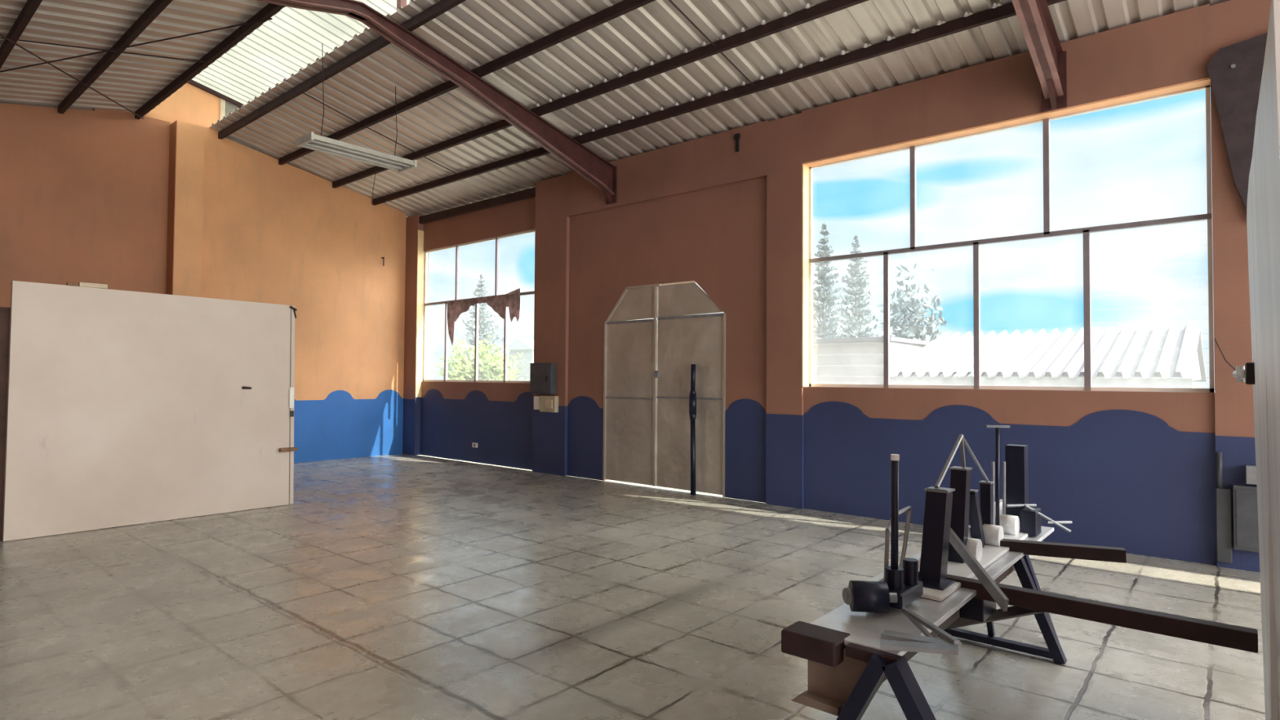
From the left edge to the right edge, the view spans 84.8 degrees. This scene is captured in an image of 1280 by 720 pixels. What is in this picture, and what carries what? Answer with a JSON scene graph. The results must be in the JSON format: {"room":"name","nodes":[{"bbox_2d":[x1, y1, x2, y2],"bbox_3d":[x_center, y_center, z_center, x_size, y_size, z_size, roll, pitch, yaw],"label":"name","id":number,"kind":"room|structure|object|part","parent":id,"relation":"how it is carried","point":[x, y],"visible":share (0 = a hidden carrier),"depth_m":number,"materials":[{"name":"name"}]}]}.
{"room":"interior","nodes":[
{"label":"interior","id":0,"kind":"room"},
{"bbox_2d":[0,0,285,112],"bbox_3d":[-2.105,-3.174,1.256,20.765,1.480,7.240,-1,-2,40],"label":"ceiling","id":1,"kind":"structure","parent":0,"point":[131,81],"depth_m":7.90,"materials":[{"name":"grey metal"}]},
{"bbox_2d":[0,0,42,68],"bbox_3d":[-0.811,-3.408,2.431,20.305,0.100,0.055,-1,-2,40],"label":"ceiling beam","id":2,"kind":"structure","parent":1,"relation":"attached to","point":[28,10],"depth_m":6.95,"materials":[{"name":"brown metal"}]},
{"bbox_2d":[0,34,143,119],"bbox_3d":[-6.685,-3.326,8.333,0.016,0.436,3.746,1,-2,-16],"label":"rod","id":3,"kind":"object","parent":1,"relation":"attached to","point":[1,35],"visible":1,"depth_m":8.04,"materials":[{"name":"brown metal"}]},
{"bbox_2d":[57,0,173,114],"bbox_3d":[-0.247,-3.561,3.099,20.305,0.100,0.055,-1,-2,40],"label":"ceiling beam","id":4,"kind":"structure","parent":1,"relation":"attached to","point":[157,6],"depth_m":7.84,"materials":[{"name":"brown metal"}]},
{"bbox_2d":[0,36,208,62],"bbox_3d":[-6.096,-3.363,7.507,0.049,0.536,2.605,-1,-2,42],"label":"rod","id":5,"kind":"object","parent":4,"relation":"attached to","point":[0,37],"visible":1,"depth_m":7.68,"materials":[{"name":"brown metal"}]},
{"bbox_2d":[0,17,272,72],"bbox_3d":[-6.313,-3.300,7.689,5.027,0.536,0.016,0,-1,9],"label":"rod","id":6,"kind":"object","parent":1,"relation":"attached to","point":[269,19],"visible":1,"depth_m":7.54,"materials":[{"name":"brown metal"}]},
{"bbox_2d":[134,3,284,119],"bbox_3d":[0.323,-3.716,3.774,20.305,0.100,0.055,-1,-2,40],"label":"ceiling beam","id":7,"kind":"structure","parent":1,"relation":"attached to","point":[269,10],"depth_m":8.35,"materials":[{"name":"brown metal"}]},
{"bbox_2d":[187,0,409,107],"bbox_3d":[0.672,-4.136,4.216,20.335,0.732,2.412,-1,-2,40],"label":"skylight","id":8,"kind":"object","parent":1,"relation":"on","point":[285,44],"visible":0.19,"depth_m":9.70,"materials":[{"name":"white plastic"}]},
{"bbox_3d":[-7.036,-4.211,10.757,0.050,0.311,2.412,-1,-2,40],"label":"rail","id":9,"kind":"part","parent":8,"relation":"part of","materials":[{"name":"brown metal"}]},
{"bbox_3d":[-2.586,-4.021,7.612,0.080,0.550,0.070,-1,-2,40],"label":"post","id":10,"kind":"part","parent":8,"relation":"part of","materials":[{"name":"red metal"}]},
{"bbox_2d":[0,82,406,462],"bbox_3d":[-8.107,-1.367,9.428,0.500,6.100,11.024,-1,-2,40],"label":"wall","id":11,"kind":"structure","parent":0,"point":[159,203],"depth_m":11.18,"materials":[{"name":"orange paint"}]},
{"bbox_2d":[219,98,225,119],"bbox_3d":[-6.758,-3.902,11.279,0.220,0.680,0.070,-1,-2,40],"label":"trim","id":12,"kind":"structure","parent":11,"relation":"attached to","point":[222,103],"depth_m":11.21,"materials":[{"name":"beige paint"}]},
{"bbox_2d":[225,101,262,152],"bbox_3d":[-6.522,-3.839,11.503,0.090,0.770,0.580,-1,-2,40],"label":"trim","id":13,"kind":"structure","parent":11,"relation":"attached to","point":[229,107],"depth_m":11.34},
{"bbox_2d":[0,453,1265,719],"bbox_3d":[-0.407,1.630,2.828,20.315,0.120,11.064,-1,-2,40],"label":"floor","id":14,"kind":"structure","parent":0,"point":[397,586],"depth_m":4.46,"materials":[{"name":"tile"}]},
{"bbox_2d":[0,306,10,540],"bbox_3d":[-6.119,0.567,6.255,0.525,2.100,0.950,-1,-2,40],"label":"tall cabinet","id":15,"kind":"object","parent":14,"relation":"on","point":[4,311],"visible":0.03,"depth_m":6.31,"materials":[{"name":"brown wood"}]},
{"bbox_2d":[1,280,297,541],"bbox_3d":[-4.843,0.480,7.235,0.135,2.330,2.530,-1,-2,40],"label":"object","id":16,"kind":"object","parent":14,"relation":"on","point":[124,407],"visible":1,"depth_m":7.03,"materials":[{"name":"white paint"}]},
{"bbox_2d":[66,282,76,286],"bbox_3d":[-5.393,-0.718,6.650,0.050,0.031,0.070,-1,-2,40],"label":"wood offcut","id":17,"kind":"object","parent":16,"relation":"on","point":[67,283],"visible":1,"depth_m":6.63,"materials":[{"name":"brown wood"}]},
{"bbox_2d":[78,282,107,288],"bbox_3d":[-5.286,-0.719,6.776,0.050,0.042,0.220,-1,-2,40],"label":"wood offcut","id":18,"kind":"object","parent":16,"relation":"on","point":[80,284],"visible":1,"depth_m":6.76,"materials":[{"name":"beige wood"}]},
{"bbox_3d":[-4.074,0.522,8.178,0.087,2.305,0.065,-1,-2,40],"label":"edge post","id":19,"kind":"part","parent":16,"relation":"part of","materials":[{"name":"white metal"}]},
{"bbox_2d":[688,364,696,494],"bbox_3d":[0.690,0.896,9.088,0.112,1.682,0.114,-1,-2,40],"label":"leaning pole","id":20,"kind":"object","parent":14,"relation":"on","point":[692,399],"visible":1,"depth_m":9.05,"materials":[{"name":"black metal"}]},
{"bbox_3d":[0.690,0.422,9.104,0.101,0.734,0.113,-1,-2,40],"label":"handle","id":21,"kind":"part","parent":20,"relation":"part of","materials":[{"name":"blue metal"}]},
{"bbox_2d":[781,425,1257,719],"bbox_3d":[1.726,0.971,3.042,1.423,1.263,2.582,-1,-2,40],"label":"bench","id":22,"kind":"object","parent":14,"relation":"on","point":[899,613],"visible":1,"depth_m":2.70,"materials":[{"name":"metal"}]},
{"bbox_3d":[0.645,1.254,2.305,0.360,0.643,0.075,-1,-2,40],"label":"leg","id":23,"kind":"part","parent":22,"relation":"part of","materials":[{"name":"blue metal"}]},
{"bbox_3d":[0.976,0.653,2.687,0.028,0.536,0.038,-1,-2,40],"label":"rod","id":24,"kind":"part","parent":22,"relation":"part of","materials":[{"name":"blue metal"}]},
{"bbox_3d":[1.059,0.761,2.875,0.018,0.288,0.287,-1,-2,40],"label":"wire frame","id":25,"kind":"part","parent":22,"relation":"part of","materials":[{"name":"grey metal"}]},
{"bbox_3d":[0.924,1.250,2.070,0.398,0.645,0.075,-1,-2,40],"label":"leg","id":26,"kind":"part","parent":22,"relation":"part of","materials":[{"name":"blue metal"}]},
{"bbox_3d":[1.499,0.969,3.282,0.340,0.020,2.510,-1,-2,40],"label":"plate","id":27,"kind":"part","parent":22,"relation":"part of","materials":[{"name":"metal"}]},
{"bbox_3d":[1.252,0.825,2.978,0.085,0.542,0.222,-1,-2,40],"label":"post","id":28,"kind":"part","parent":22,"relation":"part of","materials":[{"name":"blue metal"}]},
{"bbox_3d":[1.417,0.459,3.210,0.020,0.222,0.380,-1,-2,40],"label":"wire frame","id":29,"kind":"part","parent":22,"relation":"part of","materials":[{"name":"grey metal"}]},
{"bbox_3d":[1.506,0.738,3.310,0.070,0.446,0.139,-1,-2,40],"label":"post","id":30,"kind":"part","parent":22,"relation":"part of","materials":[{"name":"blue metal"}]},
{"bbox_3d":[1.550,0.439,3.367,0.018,0.160,0.057,-1,-2,40],"label":"wire frame","id":31,"kind":"part","parent":22,"relation":"part of","materials":[{"name":"grey metal"}]},
{"bbox_3d":[1.685,0.499,3.526,0.014,0.277,0.467,-1,-2,40],"label":"wire frame","id":32,"kind":"part","parent":22,"relation":"part of","materials":[{"name":"grey metal"}]},
{"bbox_3d":[1.683,0.797,3.518,0.045,0.310,0.180,-1,-2,40],"label":"post","id":33,"kind":"part","parent":22,"relation":"part of","materials":[{"name":"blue metal"}]},
{"bbox_3d":[1.819,0.799,3.679,0.050,0.305,0.050,-1,-2,40],"label":"post","id":34,"kind":"part","parent":22,"relation":"part of","materials":[{"name":"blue metal"}]},
{"bbox_3d":[1.900,0.752,3.775,0.016,0.405,0.026,-1,-2,40],"label":"wire frame","id":35,"kind":"part","parent":22,"relation":"part of","materials":[{"name":"grey metal"}]},
{"bbox_3d":[1.966,0.662,3.854,0.020,0.580,0.030,-1,-2,40],"label":"rod","id":36,"kind":"part","parent":22,"relation":"part of","materials":[{"name":"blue metal"}]},
{"bbox_3d":[2.001,1.580,3.933,0.590,0.035,0.050,-1,-2,40],"label":"floor rail","id":37,"kind":"part","parent":22,"relation":"part of","materials":[{"name":"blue metal"}]},
{"bbox_3d":[2.055,0.768,3.958,0.016,0.385,0.026,-1,-2,40],"label":"wire frame","id":38,"kind":"part","parent":22,"relation":"part of","materials":[{"name":"grey metal"}]},
{"bbox_3d":[2.210,0.742,4.110,0.100,0.484,0.100,-1,-2,40],"label":"post","id":39,"kind":"part","parent":22,"relation":"part of","materials":[{"name":"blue metal"}]},
{"bbox_3d":[2.136,0.815,3.928,0.177,0.016,0.016,1,-1,-7],"label":"wire frame","id":40,"kind":"part","parent":22,"relation":"part of","materials":[{"name":"grey metal"}]},
{"bbox_3d":[2.147,1.303,3.817,0.296,0.639,0.055,-1,-2,40],"label":"leg","id":41,"kind":"part","parent":22,"relation":"part of","materials":[{"name":"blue metal"}]},
{"bbox_3d":[2.278,1.310,4.060,0.252,0.636,0.055,-1,-2,40],"label":"leg","id":42,"kind":"part","parent":22,"relation":"part of","materials":[{"name":"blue metal"}]},
{"bbox_3d":[2.262,0.880,3.890,0.232,0.144,0.016,0,-2,14],"label":"wire frame","id":43,"kind":"part","parent":22,"relation":"part of","materials":[{"name":"grey metal"}]},
{"bbox_3d":[2.326,0.900,3.888,0.141,0.016,0.016,1,-1,-5],"label":"wire frame","id":44,"kind":"part","parent":22,"relation":"part of","materials":[{"name":"grey metal"}]},
{"bbox_2d":[1213,0,1279,719],"bbox_3d":[2.190,0.398,2.463,0.152,2.320,2.609,-1,-2,37],"label":"door","id":45,"kind":"structure","parent":14,"relation":"on","point":[1263,211],"depth_m":2.12,"materials":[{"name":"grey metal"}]},
{"bbox_2d":[208,0,1230,217],"bbox_3d":[2.091,-3.317,6.207,20.765,0.895,4.110,-1,-2,40],"label":"ceiling","id":46,"kind":"structure","parent":0,"point":[473,33],"depth_m":8.05,"materials":[{"name":"grey metal"}]},
{"bbox_2d":[217,0,466,139],"bbox_3d":[1.041,-3.689,4.620,20.305,0.100,0.055,-1,-2,40],"label":"ceiling beam","id":47,"kind":"structure","parent":46,"relation":"attached to","point":[442,6],"depth_m":8.61,"materials":[{"name":"brown metal"}]},
{"bbox_2d":[295,43,417,204],"bbox_3d":[-3.500,-2.877,8.667,0.524,1.706,1.350,-1,-2,40],"label":"hanging lamp","id":48,"kind":"object","parent":46,"relation":"hanging from","point":[310,140],"visible":1,"depth_m":8.55,"materials":[{"name":"metal"}]},
{"bbox_2d":[278,0,655,164],"bbox_3d":[1.641,-3.472,5.324,20.305,0.100,0.055,-1,-2,40],"label":"ceiling beam","id":49,"kind":"structure","parent":46,"relation":"attached to","point":[624,6],"depth_m":8.00,"materials":[{"name":"brown metal"}]},
{"bbox_2d":[332,0,868,188],"bbox_3d":[2.225,-3.265,6.010,20.305,0.120,0.105,-1,-2,40],"label":"ceiling beam","id":50,"kind":"structure","parent":46,"relation":"attached to","point":[829,6],"depth_m":7.76,"materials":[{"name":"brown metal"}]},
{"bbox_2d":[303,92,460,175],"bbox_3d":[-3.744,-3.297,10.395,0.048,0.568,2.634,-1,-2,39],"label":"rod","id":51,"kind":"object","parent":50,"relation":"attached to","point":[304,92],"visible":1,"depth_m":10.26,"materials":[{"name":"brown metal"}]},
{"bbox_2d":[668,0,754,86],"bbox_3d":[0.444,-3.358,6.845,0.016,0.568,2.633,-1,-2,40],"label":"rod","id":52,"kind":"object","parent":50,"relation":"attached to","point":[670,1],"visible":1,"depth_m":7.15,"materials":[{"name":"brown metal"}]},
{"bbox_2d":[372,0,1066,205],"bbox_3d":[2.722,-3.085,6.593,20.305,0.120,0.105,-1,-2,40],"label":"ceiling beam","id":53,"kind":"structure","parent":46,"relation":"attached to","point":[996,13],"depth_m":7.71,"materials":[{"name":"brown metal"}]},
{"bbox_2d":[402,0,1271,572],"bbox_3d":[3.164,-0.614,7.234,20.515,4.640,0.256,-1,-2,40],"label":"wall","id":54,"kind":"structure","parent":0,"point":[1135,472],"depth_m":8.00,"materials":[{"name":"orange paint"}]},
{"bbox_2d":[256,0,617,204],"bbox_3d":[-3.968,-2.902,5.963,0.200,1.610,11.020,-1,-2,40],"label":"rafter","id":55,"kind":"object","parent":54,"relation":"attached to","point":[601,173],"visible":1,"depth_m":8.41,"materials":[{"name":"red metal"}]},
{"bbox_3d":[-0.500,-2.374,10.044,0.040,0.210,0.235,-1,-2,40],"label":"knee plate","id":56,"kind":"part","parent":55,"relation":"part of","materials":[{"name":"red metal"}]},
{"bbox_3d":[-0.415,-2.526,10.148,0.200,0.520,0.025,-1,-2,40],"label":"plate","id":57,"kind":"part","parent":55,"relation":"part of","materials":[{"name":"red metal"}]},
{"bbox_2d":[471,442,477,447],"bbox_3d":[-2.895,1.493,12.288,0.140,0.080,0.025,-1,-2,40],"label":"wall socket","id":58,"kind":"object","parent":54,"relation":"attached to","point":[473,444],"visible":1,"depth_m":12.28,"materials":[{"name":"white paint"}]},
{"bbox_2d":[418,186,535,223],"bbox_3d":[-2.931,-2.701,12.378,3.360,0.130,0.065,-1,-2,40],"label":"beam","id":59,"kind":"structure","parent":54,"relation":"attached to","point":[529,193],"depth_m":12.22,"materials":[{"name":"brown metal"}]},
{"bbox_2d":[422,229,534,382],"bbox_3d":[-2.868,-0.858,12.421,3.340,2.513,0.050,-1,-2,40],"label":"window","id":60,"kind":"structure","parent":54,"relation":"in","point":[497,238],"depth_m":12.45,"materials":[{"name":"white paint"}]},
{"bbox_2d":[447,288,519,344],"bbox_3d":[-2.773,-0.721,12.276,2.050,0.912,0.024,-1,-2,40],"label":"rag","id":61,"kind":"object","parent":60,"relation":"hanging from","point":[499,303],"visible":1,"depth_m":12.12,"materials":[{"name":"brown fabric"}]},
{"bbox_2d":[533,395,539,409],"bbox_3d":[-1.611,0.675,11.040,0.130,0.210,0.065,-1,-2,40],"label":"outlet box","id":62,"kind":"object","parent":54,"relation":"attached to","point":[536,398],"visible":0.87,"depth_m":11.01,"materials":[{"name":"white paint"}]},
{"bbox_2d":[529,363,555,394],"bbox_3d":[-1.524,0.288,10.933,0.490,0.480,0.135,-1,-2,40],"label":"electrical panel","id":63,"kind":"object","parent":54,"relation":"attached to","point":[542,375],"visible":1,"depth_m":10.84,"materials":[{"name":"grey paint"}]},
{"bbox_3d":[-1.556,0.286,10.895,0.430,0.420,0.010,-1,-2,40],"label":"door","id":64,"kind":"part","parent":63,"relation":"part of","materials":[{"name":"grey paint"}]},
{"bbox_2d":[539,395,558,412],"bbox_3d":[-1.416,0.681,10.852,0.350,0.250,0.100,-1,-2,40],"label":"switch box","id":65,"kind":"object","parent":54,"relation":"attached to","point":[547,403],"visible":1,"depth_m":10.79,"materials":[{"name":"beige plastic"}]},
{"bbox_2d":[545,400,552,408],"bbox_3d":[-1.400,0.680,10.786,0.140,0.130,0.020,-1,-2,40],"label":"switch plate","id":66,"kind":"object","parent":65,"relation":"attached to","point":[548,403],"depth_m":10.77,"materials":[{"name":"beige plastic"}]},
{"bbox_2d":[602,282,725,497],"bbox_3d":[0.282,0.348,9.575,2.110,2.795,0.077,-1,-2,40],"label":"door","id":67,"kind":"structure","parent":54,"relation":"in","point":[646,371],"depth_m":9.54,"materials":[{"name":"metal"}]},
{"bbox_3d":[-0.112,-0.787,9.976,0.945,0.460,0.030,-1,-2,40],"label":"transom panel","id":68,"kind":"part","parent":67,"relation":"part of","materials":[{"name":"metal"}]},
{"bbox_3d":[0.282,0.521,9.572,2.060,0.050,0.016,-1,-2,40],"label":"rail","id":69,"kind":"part","parent":67,"relation":"part of","materials":[{"name":"grey metal"}]},
{"bbox_3d":[0.291,-0.561,9.601,2.060,0.055,0.020,-1,-2,40],"label":"head rail","id":70,"kind":"part","parent":67,"relation":"part of","materials":[{"name":"grey metal"}]},
{"bbox_3d":[0.672,-0.809,9.312,1.080,0.440,0.030,-1,-2,40],"label":"transom panel","id":71,"kind":"part","parent":67,"relation":"part of","materials":[{"name":"metal"}]},
{"bbox_2d":[733,133,740,151],"bbox_3d":[1.216,-2.719,8.772,0.070,0.220,0.030,-1,-2,40],"label":"wall bracket","id":72,"kind":"object","parent":54,"relation":"attached to","point":[736,136],"visible":1,"depth_m":8.76,"materials":[{"name":"black plastic"}]},
{"bbox_2d":[808,84,1214,392],"bbox_3d":[3.413,-1.009,7.098,3.690,2.613,0.050,-1,-2,40],"label":"window","id":73,"kind":"structure","parent":54,"relation":"in","point":[1046,233],"depth_m":6.73,"materials":[{"name":"white paint"}]},
{"bbox_2d":[1011,0,1066,112],"bbox_3d":[0.303,-2.964,2.341,0.200,1.610,11.020,-1,-2,40],"label":"rafter","id":74,"kind":"object","parent":54,"relation":"attached to","point":[1049,59],"visible":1,"depth_m":6.16,"materials":[{"name":"red metal"}]},
{"bbox_3d":[3.771,-2.436,6.423,0.040,0.210,0.235,-1,-2,40],"label":"knee plate","id":75,"kind":"part","parent":74,"relation":"part of","materials":[{"name":"red metal"}]},
{"bbox_3d":[3.856,-2.588,6.526,0.200,0.520,0.025,-1,-2,40],"label":"plate","id":76,"kind":"part","parent":74,"relation":"part of","materials":[{"name":"red metal"}]},
{"bbox_2d":[1215,487,1232,563],"bbox_3d":[4.713,1.332,5.656,0.095,0.590,0.055,-1,-2,40],"label":"junction box","id":77,"kind":"object","parent":54,"relation":"attached to","point":[1224,504],"visible":1,"depth_m":5.63,"materials":[{"name":"grey paint"}]},
{"bbox_2d":[1216,452,1222,488],"bbox_3d":[4.700,0.893,5.684,0.036,0.290,0.036,-1,-2,40],"label":"conduit pipe","id":78,"kind":"object","parent":77,"relation":"attached to","point":[1219,455],"visible":1,"depth_m":5.67,"materials":[{"name":"grey metal"}]},
{"bbox_2d":[1205,32,1267,209],"bbox_3d":[4.925,-1.865,5.570,0.650,1.520,0.066,-1,-2,40],"label":"steel haunch","id":79,"kind":"object","parent":54,"relation":"attached to","point":[1234,72],"visible":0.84,"depth_m":5.63,"materials":[{"name":"brown metal"}]},
{"bbox_2d":[1232,484,1259,552],"bbox_3d":[4.826,1.250,5.532,0.220,0.510,0.101,-1,-2,40],"label":"meter box","id":80,"kind":"object","parent":54,"relation":"attached to","point":[1246,530],"visible":0.56,"depth_m":5.52,"materials":[{"name":"grey paint"}]},
{"bbox_2d":[1245,464,1257,484],"bbox_3d":[4.862,0.904,5.503,0.160,0.140,0.115,-1,-2,40],"label":"junction box","id":81,"kind":"object","parent":54,"relation":"attached to","point":[1251,470],"visible":0.44,"depth_m":5.49,"materials":[{"name":"grey metal"}]},
{"label":"outside","id":82,"kind":"structure","parent":0,"visible":0},
{"bbox_2d":[416,454,762,502],"bbox_3d":[16.072,4.262,96.208,220.000,0.200,152.316,-1,-2,40],"label":"ground","id":83,"kind":"structure","parent":82,"point":[612,481],"depth_m":10.51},
{"bbox_2d":[426,334,524,381],"bbox_3d":[-8.085,0.594,35.699,5.066,3.717,4.896,-1,-2,40],"label":"bush","id":84,"kind":"object","parent":83,"relation":"on","point":[463,367],"visible":0.72,"depth_m":34.98,"materials":[{"name":"green plant"}]},
{"bbox_2d":[449,274,508,379],"bbox_3d":[-10.525,-1.532,47.255,4.799,8.520,4.473,-1,-2,40],"label":"conifer tree","id":85,"kind":"object","parent":83,"relation":"on","point":[482,329],"visible":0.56,"depth_m":47.04,"materials":[{"name":"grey plant"}]},
{"bbox_2d":[507,338,533,381],"bbox_3d":[-5.678,0.720,39.685,2.400,3.700,3.200,-1,-2,40],"label":"house","id":86,"kind":"structure","parent":83,"relation":"on","point":[520,345],"depth_m":38.48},
{"bbox_2d":[813,222,845,338],"bbox_3d":[7.061,-1.481,26.872,2.346,7.627,2.246,0,-1,13],"label":"conifer tree","id":87,"kind":"object","parent":83,"relation":"on","point":[821,294],"visible":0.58,"depth_m":26.73,"materials":[{"name":"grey plant"}]},
{"bbox_2d":[832,235,883,337],"bbox_3d":[9.388,-1.478,30.179,3.122,7.823,3.015,1,-2,-18],"label":"conifer tree","id":88,"kind":"object","parent":83,"relation":"on","point":[855,319],"visible":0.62,"depth_m":30.09,"materials":[{"name":"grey plant"}]},
{"bbox_2d":[812,336,955,384],"bbox_3d":[4.301,0.838,16.000,4.450,2.400,4.200,-1,-2,40],"label":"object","id":89,"kind":"object","parent":83,"relation":"on","point":[858,360],"visible":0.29,"depth_m":13.60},
{"bbox_2d":[875,252,953,342],"bbox_3d":[8.888,-0.666,22.563,2.380,5.804,2.421,-1,-2,40],"label":"leafy tree","id":90,"kind":"object","parent":83,"relation":"on","point":[916,331],"visible":0.51,"depth_m":22.46,"materials":[{"name":"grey plant"}]},
{"bbox_2d":[889,324,1206,388],"bbox_3d":[7.775,0.691,13.025,4.140,2.590,6.050,-1,-2,40],"label":"corrugated roof","id":91,"kind":"structure","parent":83,"relation":"on","point":[1157,357],"depth_m":11.55,"materials":[{"name":"white metal"}]}
]}

